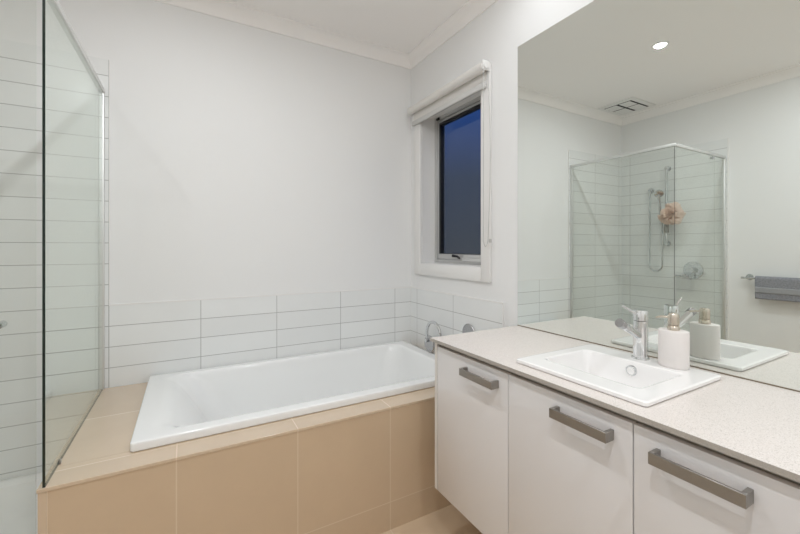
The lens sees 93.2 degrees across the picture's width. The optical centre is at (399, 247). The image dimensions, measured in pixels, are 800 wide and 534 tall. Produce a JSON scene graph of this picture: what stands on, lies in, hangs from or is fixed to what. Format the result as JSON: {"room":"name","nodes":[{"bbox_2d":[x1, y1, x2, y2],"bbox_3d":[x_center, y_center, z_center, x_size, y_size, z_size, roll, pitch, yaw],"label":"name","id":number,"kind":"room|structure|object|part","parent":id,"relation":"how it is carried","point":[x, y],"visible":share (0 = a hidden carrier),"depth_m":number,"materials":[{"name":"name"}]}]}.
{"room":"bathroom","nodes":[
{"label":"bathroom","id":0,"kind":"room"},
{"bbox_2d":[0,0,410,480],"bbox_3d":[-1.093,-0.066,2.249,3.036,2.690,0.128,0,0,-29],"label":"wall","id":1,"kind":"structure","parent":0,"point":[258,181],"depth_m":2.12,"materials":[{"name":"white paint"}]},
{"bbox_3d":[-0.711,-0.332,2.395,1.811,1.267,0.008,0,0,-29],"label":"trim","id":2,"kind":"part","parent":1,"relation":"part of","materials":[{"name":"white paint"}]},
{"bbox_2d":[154,0,410,68],"bbox_3d":[-1.085,-1.374,2.152,2.716,0.073,0.065,0,0,-29],"label":"trim","id":3,"kind":"structure","parent":1,"relation":"attached to","point":[222,9],"depth_m":2.38,"materials":[{"name":"white paint"}]},
{"bbox_2d":[225,0,468,53],"bbox_3d":[-0.235,-1.460,0.723,3.036,0.100,3.630,0,0,-29],"label":"ceiling","id":4,"kind":"structure","parent":0,"point":[399,25],"depth_m":2.29,"materials":[{"name":"white paint"}]},
{"bbox_2d":[382,505,481,533],"bbox_3d":[-0.235,1.329,0.723,3.036,0.100,3.630,0,0,-29],"label":"floor","id":5,"kind":"structure","parent":0,"point":[446,520],"depth_m":1.74,"materials":[{"name":"beige tile"}]},
{"bbox_2d":[0,470,48,533],"bbox_3d":[-1.675,1.177,1.314,0.847,0.204,0.928,0,0,-29],"label":"shower tray","id":6,"kind":"object","parent":5,"relation":"on","point":[18,496],"visible":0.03,"depth_m":1.72,"materials":[{"name":"white plastic"}]},
{"bbox_2d":[0,0,104,487],"bbox_3d":[-1.657,0.133,1.306,0.874,1.882,0.962,0,0,-29],"label":"screen","id":7,"kind":"object","parent":6,"relation":"on","point":[55,5],"visible":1,"depth_m":1.56,"materials":[{"name":"clear glass"}]},
{"bbox_3d":[-1.159,0.228,1.086,0.022,0.022,0.090,0,0,-29],"label":"door knob","id":8,"kind":"part","parent":7,"relation":"part of","materials":[{"name":"silver metal"}]},
{"bbox_3d":[-1.292,-0.032,1.531,0.007,1.508,0.906,0,0,-29],"label":"pane","id":9,"kind":"part","parent":7,"relation":"part of","materials":[{"name":"clear glass"}]},
{"bbox_3d":[-1.295,-0.797,1.529,0.024,0.022,0.929,0,0,-29],"label":"rail","id":10,"kind":"part","parent":7,"relation":"part of","materials":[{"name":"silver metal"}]},
{"bbox_2d":[36,382,451,533],"bbox_3d":[-0.502,1.001,1.980,1.849,0.557,0.921,0,0,-29],"label":"surround","id":11,"kind":"object","parent":5,"relation":"on","point":[368,467],"visible":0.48,"depth_m":1.48,"materials":[{"name":"beige tile"}]},
{"bbox_2d":[130,341,434,451],"bbox_3d":[-0.461,0.878,2.059,1.568,0.382,0.807,0,0,-29],"label":"bathtub","id":12,"kind":"object","parent":11,"relation":"on","point":[176,407],"visible":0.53,"depth_m":2.15,"materials":[{"name":"white ceramic"}]},
{"bbox_2d":[424,321,441,351],"bbox_3d":[0.237,0.578,2.457,0.099,0.213,0.189,0,0,-29],"label":"spout","id":13,"kind":"object","parent":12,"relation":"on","point":[429,345],"visible":0.88,"depth_m":2.46,"materials":[{"name":"grey metal"}]},
{"bbox_3d":[0.223,0.631,2.496,0.085,0.106,0.106,0,0,-29],"label":"wall plate","id":14,"kind":"part","parent":13,"relation":"part of","materials":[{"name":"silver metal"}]},
{"bbox_2d":[411,0,593,353],"bbox_3d":[0.998,-0.066,1.416,0.208,2.690,3.390,0,0,-29],"label":"wall","id":15,"kind":"structure","parent":0,"point":[495,36],"depth_m":2.07,"materials":[{"name":"white paint"}]},
{"bbox_2d":[414,63,491,282],"bbox_3d":[0.381,-0.411,2.475,0.192,1.212,0.792,0,0,-29],"label":"window","id":16,"kind":"structure","parent":15,"relation":"in","point":[429,135],"depth_m":2.71,"materials":[{"name":"white metal"}]},
{"bbox_2d":[407,59,491,246],"bbox_3d":[0.275,-0.512,2.410,0.056,1.021,0.842,0,0,-29],"label":"roller blind","id":17,"kind":"object","parent":16,"relation":"attached to","point":[471,82],"visible":1,"depth_m":2.29,"materials":[{"name":"white fabric"}]},
{"bbox_3d":[0.471,-0.487,2.056,0.038,0.971,0.022,0,0,-29],"label":"chain","id":18,"kind":"part","parent":17,"relation":"part of","materials":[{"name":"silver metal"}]},
{"bbox_3d":[0.427,-0.411,2.498,0.039,0.988,0.560,0,0,-29],"label":"sash","id":19,"kind":"part","parent":16,"relation":"part of","materials":[{"name":"silver metal"}]},
{"bbox_2d":[408,0,497,68],"bbox_3d":[0.886,-1.374,1.353,0.065,0.073,3.390,0,0,-29],"label":"trim","id":20,"kind":"structure","parent":15,"relation":"attached to","point":[472,9],"depth_m":2.38,"materials":[{"name":"white paint"}]},
{"bbox_3d":[0.316,0.512,2.426,0.007,0.421,0.947,0,0,-29],"label":"panel","id":21,"kind":"part","parent":15,"relation":"part of","materials":[{"name":"white tile"}]},
{"bbox_3d":[0.317,0.508,2.422,0.008,0.428,0.951,0,0,-29],"label":"trim","id":22,"kind":"part","parent":15,"relation":"part of","materials":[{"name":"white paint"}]},
{"bbox_2d":[462,324,474,332],"bbox_3d":[0.391,0.531,2.234,0.050,0.156,0.116,0,0,-29],"label":"mixer","id":23,"kind":"object","parent":15,"relation":"attached to","point":[467,328],"visible":0.26,"depth_m":2.25,"materials":[{"name":"grey metal"}]},
{"bbox_2d":[435,343,799,533],"bbox_3d":[0.672,0.734,1.232,0.554,0.645,1.262,0,0,-29],"label":"vanity","id":24,"kind":"object","parent":15,"relation":"attached to","point":[515,453],"visible":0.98,"depth_m":1.07,"materials":[{"name":"white"}]},
{"bbox_3d":[0.383,0.734,1.783,0.518,0.645,0.018,0,0,-29],"label":"panel","id":25,"kind":"part","parent":24,"relation":"part of","materials":[{"name":"white"}]},
{"bbox_3d":[0.272,0.744,1.470,0.018,0.626,0.414,0,0,-29],"label":"door","id":26,"kind":"part","parent":24,"relation":"part of","materials":[{"name":"white"}]},
{"bbox_3d":[0.286,0.478,1.390,0.036,0.027,0.178,0,0,-29],"label":"handle","id":27,"kind":"part","parent":24,"relation":"part of","materials":[{"name":"silver metal"}]},
{"bbox_3d":[0.476,0.744,1.108,0.018,0.626,0.410,0,0,-29],"label":"door","id":28,"kind":"part","parent":24,"relation":"part of","materials":[{"name":"white"}]},
{"bbox_3d":[0.488,0.478,1.030,0.036,0.027,0.171,0,0,-29],"label":"handle","id":29,"kind":"part","parent":24,"relation":"part of","materials":[{"name":"silver metal"}]},
{"bbox_2d":[430,325,799,482],"bbox_3d":[0.678,0.403,1.238,0.538,0.014,1.270,0,0,-29],"label":"countertop","id":30,"kind":"structure","parent":24,"relation":"on","point":[757,424],"depth_m":0.95,"materials":[{"name":"stone"}]},
{"bbox_2d":[517,344,720,406],"bbox_3d":[0.681,0.439,1.217,0.412,0.115,0.427,0,0,-29],"label":"basin","id":31,"kind":"object","parent":30,"relation":"in","point":[612,372],"visible":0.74,"depth_m":1.21,"materials":[{"name":"white ceramic"}]},
{"bbox_2d":[615,305,649,360],"bbox_3d":[0.777,0.287,1.274,0.172,0.189,0.055,0,0,-29],"label":"mixer","id":32,"kind":"object","parent":31,"relation":"on","point":[639,331],"visible":1,"depth_m":1.28,"materials":[{"name":"silver metal"}]},
{"bbox_3d":[0.770,0.276,1.265,0.129,0.078,0.027,0,0,-33],"label":"spout","id":33,"kind":"part","parent":32,"relation":"part of","materials":[{"name":"silver metal"}]},
{"bbox_2d":[656,313,689,369],"bbox_3d":[0.875,0.296,1.215,0.062,0.171,0.092,0,0,-29],"label":"soap dispenser","id":34,"kind":"object","parent":31,"relation":"on","point":[673,342],"visible":1,"depth_m":1.19,"materials":[{"name":"white ceramic"}]},
{"bbox_3d":[0.622,0.478,0.794,0.036,0.027,0.174,0,0,-29],"label":"handle","id":35,"kind":"part","parent":24,"relation":"part of","materials":[{"name":"silver metal"}]},
{"bbox_3d":[0.673,0.744,0.757,0.018,0.626,0.390,0,0,-29],"label":"door","id":36,"kind":"part","parent":24,"relation":"part of","materials":[{"name":"white"}]},
{"bbox_2d":[518,0,799,391],"bbox_3d":[0.910,-0.311,1.367,0.008,1.414,1.271,0,0,-29],"label":"wall mirror","id":37,"kind":"object","parent":15,"relation":"attached to","point":[659,140],"visible":1,"depth_m":1.32,"materials":[{"name":"silver mirror"}]}
]}

